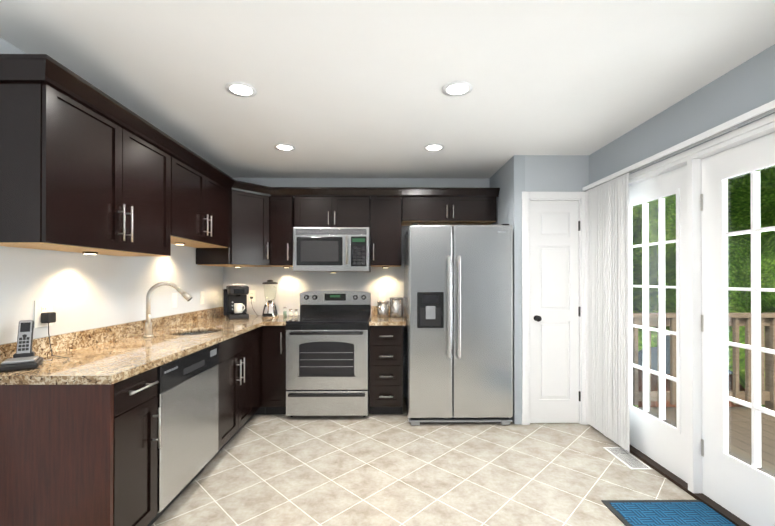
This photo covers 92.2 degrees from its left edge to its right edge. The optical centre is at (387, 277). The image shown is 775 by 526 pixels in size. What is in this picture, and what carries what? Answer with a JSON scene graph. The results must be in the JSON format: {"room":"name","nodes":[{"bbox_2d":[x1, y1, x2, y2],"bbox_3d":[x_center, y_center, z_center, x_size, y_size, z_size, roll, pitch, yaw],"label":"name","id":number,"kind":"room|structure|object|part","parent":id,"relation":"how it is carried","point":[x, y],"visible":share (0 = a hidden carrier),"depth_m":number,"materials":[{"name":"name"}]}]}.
{"room":"kitchen","nodes":[
{"label":"kitchen","id":0,"kind":"room"},
{"bbox_2d":[0,37,222,343],"bbox_3d":[-1.852,0.103,1.038,0.120,2.440,6.440,0,0,-1],"label":"wall","id":1,"kind":"structure","parent":0,"point":[83,291],"depth_m":2.29,"materials":[{"name":"paint"}]},
{"bbox_2d":[34,299,51,327],"bbox_3d":[-1.796,0.189,1.948,0.007,0.140,0.100,0,0,-1],"label":"electrical outlet plate","id":2,"kind":"object","parent":1,"relation":"attached to","point":[42,306],"visible":0.67,"depth_m":1.93,"materials":[{"name":"white plastic"}]},
{"bbox_2d":[41,312,69,362],"bbox_3d":[-1.665,0.297,1.884,0.307,0.226,0.061,0,0,31],"label":"plug","id":3,"kind":"object","parent":2,"relation":"attached to","point":[48,317],"visible":0.96,"depth_m":1.93,"materials":[{"name":"black plastic"}]},
{"bbox_2d":[0,81,170,255],"bbox_3d":[-1.616,-0.502,2.065,0.368,0.718,0.945,0,0,-1],"label":"upper cabinet","id":4,"kind":"object","parent":1,"relation":"attached to","point":[77,176],"visible":0.92,"depth_m":1.76,"materials":[{"name":"brown wood"}]},
{"bbox_2d":[82,252,97,254],"bbox_3d":[-1.683,-0.136,2.111,0.069,0.014,0.070,0,0,-1],"label":"puck light","id":5,"kind":"object","parent":4,"relation":"attached to","point":[90,253],"visible":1,"depth_m":2.09,"materials":[{"name":"white plastic"}]},
{"bbox_2d":[172,293,176,307],"bbox_3d":[-1.808,0.196,3.168,0.009,0.125,0.075,0,0,-1],"label":"switch plate","id":6,"kind":"object","parent":1,"relation":"attached to","point":[174,300],"visible":1,"depth_m":3.16,"materials":[{"name":"white plastic"}]},
{"bbox_2d":[171,155,229,247],"bbox_3d":[-1.626,-0.568,3.030,0.368,0.578,0.975,0,0,-1],"label":"upper cabinet","id":7,"kind":"object","parent":1,"relation":"attached to","point":[200,209],"visible":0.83,"depth_m":2.93,"materials":[{"name":"brown wood"}]},
{"bbox_2d":[200,291,203,303],"bbox_3d":[-1.814,0.201,3.652,0.007,0.125,0.075,0,0,-1],"label":"electrical outlet plate","id":8,"kind":"object","parent":1,"relation":"attached to","point":[201,297],"visible":1,"depth_m":3.64,"materials":[{"name":"white plastic"}]},
{"bbox_2d":[223,178,488,396],"bbox_3d":[-0.292,0.116,4.214,3.065,2.440,0.120,0,0,-1],"label":"wall","id":9,"kind":"structure","parent":0,"point":[292,285],"depth_m":4.15,"materials":[{"name":"paint"}]},
{"bbox_2d":[196,190,275,266],"bbox_3d":[-1.510,-0.485,3.836,0.616,0.738,0.609,0,0,-1],"label":"upper cabinet","id":10,"kind":"object","parent":9,"relation":"attached to","point":[249,230],"visible":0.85,"depth_m":3.64,"materials":[{"name":"brown wood"}]},
{"bbox_2d":[0,54,499,196],"bbox_3d":[-0.326,-0.871,2.698,2.957,0.082,2.309,0,0,-1],"label":"crown molding","id":11,"kind":"structure","parent":10,"relation":"attached to","point":[46,68],"depth_m":2.30,"materials":[{"name":"brown wood"}]},
{"bbox_2d":[249,290,254,300],"bbox_3d":[-1.504,0.207,4.136,0.075,0.125,0.007,0,0,-1],"label":"outlet","id":12,"kind":"object","parent":9,"relation":"attached to","point":[251,293],"visible":0.81,"depth_m":4.13,"materials":[{"name":"white plastic"}]},
{"bbox_2d":[270,196,294,266],"bbox_3d":[-1.093,-0.484,3.961,0.225,0.738,0.368,0,0,-1],"label":"upper cabinet","id":13,"kind":"object","parent":9,"relation":"attached to","point":[281,227],"visible":0.88,"depth_m":3.82,"materials":[{"name":"brown wood"}]},
{"bbox_2d":[294,196,369,227],"bbox_3d":[-0.571,-0.680,3.967,0.774,0.346,0.368,0,0,-1],"label":"upper cabinet","id":14,"kind":"object","parent":9,"relation":"attached to","point":[331,211],"visible":0.71,"depth_m":3.83,"materials":[{"name":"brown wood"}]},
{"bbox_2d":[293,227,370,271],"bbox_3d":[-0.569,-0.281,3.917,0.771,0.446,0.451,0,0,-1],"label":"microwave","id":15,"kind":"object","parent":14,"relation":"attached to","point":[331,249],"visible":1,"depth_m":3.75,"materials":[{"name":"silver metal"}]},
{"bbox_2d":[379,290,385,300],"bbox_3d":[-0.058,0.207,4.151,0.075,0.125,0.007,0,0,-1],"label":"outlet","id":16,"kind":"object","parent":9,"relation":"attached to","point":[382,294],"visible":0.92,"depth_m":4.15,"materials":[{"name":"white plastic"}]},
{"bbox_2d":[370,197,400,266],"bbox_3d":[-0.017,-0.484,3.973,0.320,0.738,0.368,0,0,-1],"label":"upper cabinet","id":17,"kind":"object","parent":9,"relation":"attached to","point":[385,231],"visible":0.83,"depth_m":3.83,"materials":[{"name":"brown wood"}]},
{"bbox_2d":[401,197,495,225],"bbox_3d":[0.637,-0.714,3.980,0.975,0.278,0.368,0,0,-1],"label":"upper cabinet","id":18,"kind":"object","parent":9,"relation":"attached to","point":[452,211],"visible":0.9,"depth_m":3.84,"materials":[{"name":"brown wood"}]},
{"bbox_2d":[0,0,774,178],"bbox_3d":[0.053,-1.167,1.062,3.930,0.100,6.440,0,0,-1],"label":"ceiling","id":19,"kind":"structure","parent":0,"point":[348,88],"depth_m":1.99,"materials":[{"name":"paint"}]},
{"bbox_2d":[225,82,256,96],"bbox_3d":[-0.864,-1.108,2.203,0.176,0.006,0.176,0,0,-1],"label":"recessed light","id":20,"kind":"object","parent":19,"relation":"in","point":[240,89],"visible":1,"depth_m":2.20,"materials":[{"name":"white glass"}]},
{"bbox_2d":[274,143,294,150],"bbox_3d":[-0.874,-1.104,3.173,0.176,0.006,0.176,0,0,-1],"label":"recessed light","id":21,"kind":"object","parent":19,"relation":"in","point":[284,147],"visible":1,"depth_m":3.17,"materials":[{"name":"white glass"}]},
{"bbox_2d":[424,144,443,150],"bbox_3d":[0.396,-1.104,3.176,0.176,0.006,0.176,0,0,-1],"label":"recessed light","id":22,"kind":"object","parent":19,"relation":"attached to","point":[433,147],"visible":0.96,"depth_m":3.17,"materials":[{"name":"white glass"}]},
{"bbox_2d":[442,81,472,96],"bbox_3d":[0.411,-1.108,2.196,0.176,0.006,0.176,0,0,-1],"label":"recessed light","id":23,"kind":"object","parent":19,"relation":"in","point":[457,88],"visible":1,"depth_m":2.19,"materials":[{"name":"white glass"}]},
{"bbox_2d":[151,397,696,525],"bbox_3d":[0.053,1.353,1.052,3.930,0.060,6.440,0,0,-1],"label":"floor","id":24,"kind":"structure","parent":0,"point":[368,470],"depth_m":2.47,"materials":[{"name":"tile"}]},
{"bbox_2d":[0,367,160,525],"bbox_3d":[-1.467,0.887,1.742,0.658,0.873,0.333,0,0,-1],"label":"base cabinet","id":25,"kind":"object","parent":24,"relation":"on","point":[135,416],"depth_m":1.58,"materials":[{"name":"brown wood"}]},
{"bbox_3d":[-1.484,0.887,1.585,0.620,0.873,0.018,0,0,-1],"label":"base cabinet end panel","id":26,"kind":"part","parent":25,"relation":"part of","materials":[{"name":"brown wood"}]},
{"bbox_2d":[147,343,218,525],"bbox_3d":[-1.470,0.890,2.256,0.602,0.867,0.683,0,0,-1],"label":"dishwasher","id":27,"kind":"object","parent":24,"relation":"on","point":[187,400],"visible":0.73,"depth_m":2.16,"materials":[{"name":"silver metal"}]},
{"bbox_2d":[204,329,253,466],"bbox_3d":[-1.480,0.892,2.971,0.658,0.873,0.735,0,0,-1],"label":"base cabinet","id":28,"kind":"object","parent":24,"relation":"on","point":[236,387],"visible":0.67,"depth_m":2.92,"materials":[{"name":"brown wood"}]},
{"bbox_2d":[244,326,264,424],"bbox_3d":[-1.502,0.895,3.738,0.629,0.873,0.794,0,0,-1],"label":"base cabinet","id":29,"kind":"object","parent":24,"relation":"on","point":[259,408],"visible":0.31,"depth_m":3.46,"materials":[{"name":"brown wood"}]},
{"bbox_2d":[0,306,298,384],"bbox_3d":[-1.378,0.384,2.845,0.858,0.136,2.587,0,0,-1],"label":"countertop","id":30,"kind":"structure","parent":29,"relation":"on","point":[112,354],"depth_m":2.10,"materials":[{"name":"stone"}]},
{"bbox_2d":[0,320,51,371],"bbox_3d":[-1.678,0.308,1.715,0.218,0.205,0.238,0,0,-1],"label":"cordless phone","id":31,"kind":"object","parent":30,"relation":"on","point":[24,357],"visible":1,"depth_m":1.73,"materials":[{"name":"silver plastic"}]},
{"bbox_2d":[143,282,191,336],"bbox_3d":[-1.568,0.223,2.662,0.252,0.383,0.228,0,0,-1],"label":"faucet","id":32,"kind":"object","parent":30,"relation":"on","point":[148,323],"visible":1,"depth_m":2.59,"materials":[{"name":"silver metal"}]},
{"bbox_2d":[178,331,217,334],"bbox_3d":[-1.476,0.546,2.890,0.440,0.184,0.563,0,0,-1],"label":"sink bowl","id":33,"kind":"object","parent":30,"relation":"attached to","point":[198,333],"depth_m":3.11,"materials":[{"name":"silver metal"}]},
{"bbox_2d":[222,284,248,319],"bbox_3d":[-1.563,0.245,3.831,0.232,0.348,0.280,0,0,-29],"label":"coffee maker","id":34,"kind":"object","parent":30,"relation":"on","point":[232,294],"visible":0.98,"depth_m":3.76,"materials":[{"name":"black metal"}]},
{"bbox_2d":[234,303,244,312],"bbox_3d":[-1.509,0.314,3.788,0.091,0.095,0.096,0,0,-1],"label":"coffee mug","id":35,"kind":"object","parent":34,"relation":"on","point":[238,307],"visible":1,"depth_m":3.75,"materials":[{"name":"white ceramic"}]},
{"bbox_2d":[261,280,278,317],"bbox_3d":[-1.236,0.223,3.928,0.181,0.392,0.182,0,0,-1],"label":"blender","id":36,"kind":"object","parent":30,"relation":"on","point":[270,310],"visible":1,"depth_m":3.88,"materials":[{"name":"silver metal"}]},
{"bbox_2d":[283,307,297,315],"bbox_3d":[-1.048,0.369,4.025,0.162,0.101,0.042,0,0,4],"label":"spice jars","id":37,"kind":"object","parent":30,"relation":"on","point":[290,313],"visible":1,"depth_m":4.01,"materials":[{"name":"clear glass"}]},
{"bbox_2d":[263,326,285,414],"bbox_3d":[-1.073,0.895,3.811,0.225,0.873,0.658,0,0,-1],"label":"base cabinet","id":38,"kind":"object","parent":24,"relation":"on","point":[274,370],"visible":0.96,"depth_m":3.52,"materials":[{"name":"brown wood"}]},
{"bbox_2d":[286,290,370,416],"bbox_3d":[-0.568,0.738,3.775,0.771,1.189,0.727,0,0,-1],"label":"stove","id":39,"kind":"object","parent":24,"relation":"on","point":[327,352],"visible":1,"depth_m":3.46,"materials":[{"name":"silver metal"}]},
{"bbox_2d":[369,325,402,413],"bbox_3d":[-0.016,0.895,3.822,0.320,0.873,0.658,0,0,-1],"label":"drawers","id":40,"kind":"object","parent":24,"relation":"on","point":[385,369],"visible":1,"depth_m":3.53,"materials":[{"name":"brown wood"}]},
{"bbox_2d":[369,306,405,325],"bbox_3d":[-0.002,0.388,3.830,0.348,0.136,0.645,0,0,-1],"label":"countertop","id":41,"kind":"structure","parent":40,"relation":"on","point":[374,320],"depth_m":3.61,"materials":[{"name":"stone"}]},
{"bbox_2d":[377,300,388,316],"bbox_3d":[-0.047,0.334,3.945,0.124,0.171,0.145,0,0,-1],"label":"canister","id":42,"kind":"object","parent":41,"relation":"on","point":[382,308],"visible":1,"depth_m":3.90,"materials":[{"name":"silver metal"}]},
{"bbox_2d":[389,297,402,316],"bbox_3d":[0.093,0.317,3.967,0.144,0.206,0.144,0,0,-1],"label":"canister","id":43,"kind":"object","parent":41,"relation":"on","point":[396,306],"visible":1,"depth_m":3.91,"materials":[{"name":"silver metal"}]},
{"bbox_2d":[404,224,512,424],"bbox_3d":[0.653,0.427,3.703,0.935,1.810,0.880,0,0,-1],"label":"refrigerator","id":44,"kind":"object","parent":24,"relation":"on","point":[458,326],"visible":1,"depth_m":3.32,"materials":[{"name":"silver metal"}]},
{"bbox_2d":[603,447,651,469],"bbox_3d":[1.753,1.326,2.739,0.145,0.006,0.337,0,0,-1],"label":"floor vent","id":45,"kind":"object","parent":24,"relation":"in","point":[627,458],"visible":1,"depth_m":2.72,"materials":[{"name":"white metal"}]},
{"bbox_2d":[601,500,735,525],"bbox_3d":[1.580,1.321,1.861,0.620,0.008,0.705,0,0,-1],"label":"doormat","id":46,"kind":"object","parent":24,"relation":"on","point":[662,513],"visible":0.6,"depth_m":2.08,"materials":[{"name":"fabric"}]},
{"bbox_2d":[489,155,528,423],"bbox_3d":[1.205,0.114,3.835,0.120,2.440,0.910,0,0,-1],"label":"wall","id":47,"kind":"structure","parent":0,"point":[513,177],"depth_m":3.38,"materials":[{"name":"paint"}]},
{"bbox_2d":[529,155,588,423],"bbox_3d":[1.631,0.113,3.434,0.725,2.440,0.100,0,0,-1],"label":"wall","id":48,"kind":"structure","parent":0,"point":[547,173],"depth_m":3.39,"materials":[{"name":"paint"}]},
{"bbox_2d":[522,191,588,424],"bbox_3d":[1.519,0.279,3.424,0.604,2.107,0.116,0,0,-1],"label":"door frame","id":49,"kind":"structure","parent":48,"relation":"attached to","point":[527,197],"depth_m":3.37,"materials":[{"name":"white wood"}]},
{"bbox_2d":[530,201,580,422],"bbox_3d":[1.525,0.313,3.379,0.462,2.022,0.100,0,0,-1],"label":"pantry door","id":50,"kind":"structure","parent":48,"relation":"in","point":[555,314],"depth_m":3.40,"materials":[{"name":"white wood"}]},
{"bbox_2d":[589,44,774,183],"bbox_3d":[1.942,0.102,0.682,0.160,2.440,5.410,0,0,-1],"label":"wall","id":51,"kind":"structure","parent":0,"point":[745,87],"depth_m":2.23,"materials":[{"name":"paint"}]},
{"bbox_2d":[629,165,687,482],"bbox_3d":[1.916,0.296,2.686,0.051,2.018,0.777,0,0,-1],"label":"french door","id":52,"kind":"structure","parent":51,"relation":"in","point":[661,442],"depth_m":2.60,"materials":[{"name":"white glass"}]},
{"bbox_2d":[582,100,774,191],"bbox_3d":[1.811,-0.800,1.974,0.074,0.046,2.790,0,0,-1],"label":"blind headrail","id":53,"kind":"object","parent":51,"relation":"attached to","point":[748,117],"visible":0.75,"depth_m":2.14,"materials":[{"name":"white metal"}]},
{"bbox_2d":[585,173,629,452],"bbox_3d":[1.787,0.262,3.067,0.022,2.068,0.623,0,0,-1],"label":"vertical blinds","id":54,"kind":"object","parent":53,"relation":"hanging from","point":[607,293],"visible":1,"depth_m":3.01,"materials":[{"name":"white fabric"}]},
{"bbox_2d":[603,113,774,525],"bbox_3d":[1.919,0.275,2.276,0.171,2.105,1.760,0,0,-1],"label":"door frame","id":55,"kind":"structure","parent":51,"relation":"attached to","point":[691,158],"depth_m":2.26,"materials":[{"name":"white wood"}]},
{"bbox_2d":[700,132,774,525],"bbox_3d":[1.921,0.293,1.882,0.058,2.018,0.807,0,0,-1],"label":"french door","id":56,"kind":"structure","parent":51,"relation":"in","point":[744,492],"depth_m":2.11,"materials":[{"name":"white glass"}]},
{"label":"outside","id":57,"kind":"structure","parent":0,"visible":0},
{"bbox_3d":[44.943,4.146,19.608,86.150,0.100,150.000,0,0,-1],"label":"ground","id":58,"kind":"structure","parent":57,"visible":0},
{"bbox_2d":[632,165,774,477],"bbox_3d":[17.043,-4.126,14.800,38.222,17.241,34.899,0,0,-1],"label":"glass pane","id":59,"kind":"structure","parent":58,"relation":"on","point":[738,446],"depth_m":7.63,"materials":[{"name":"clear glass"}]},
{"bbox_3d":[3.951,0.859,0.565,3.725,0.995,6.740,0,0,-1],"label":"deck railing","id":60,"kind":"part","parent":59,"relation":"part of","materials":[{"name":"brown wood"}]}
]}

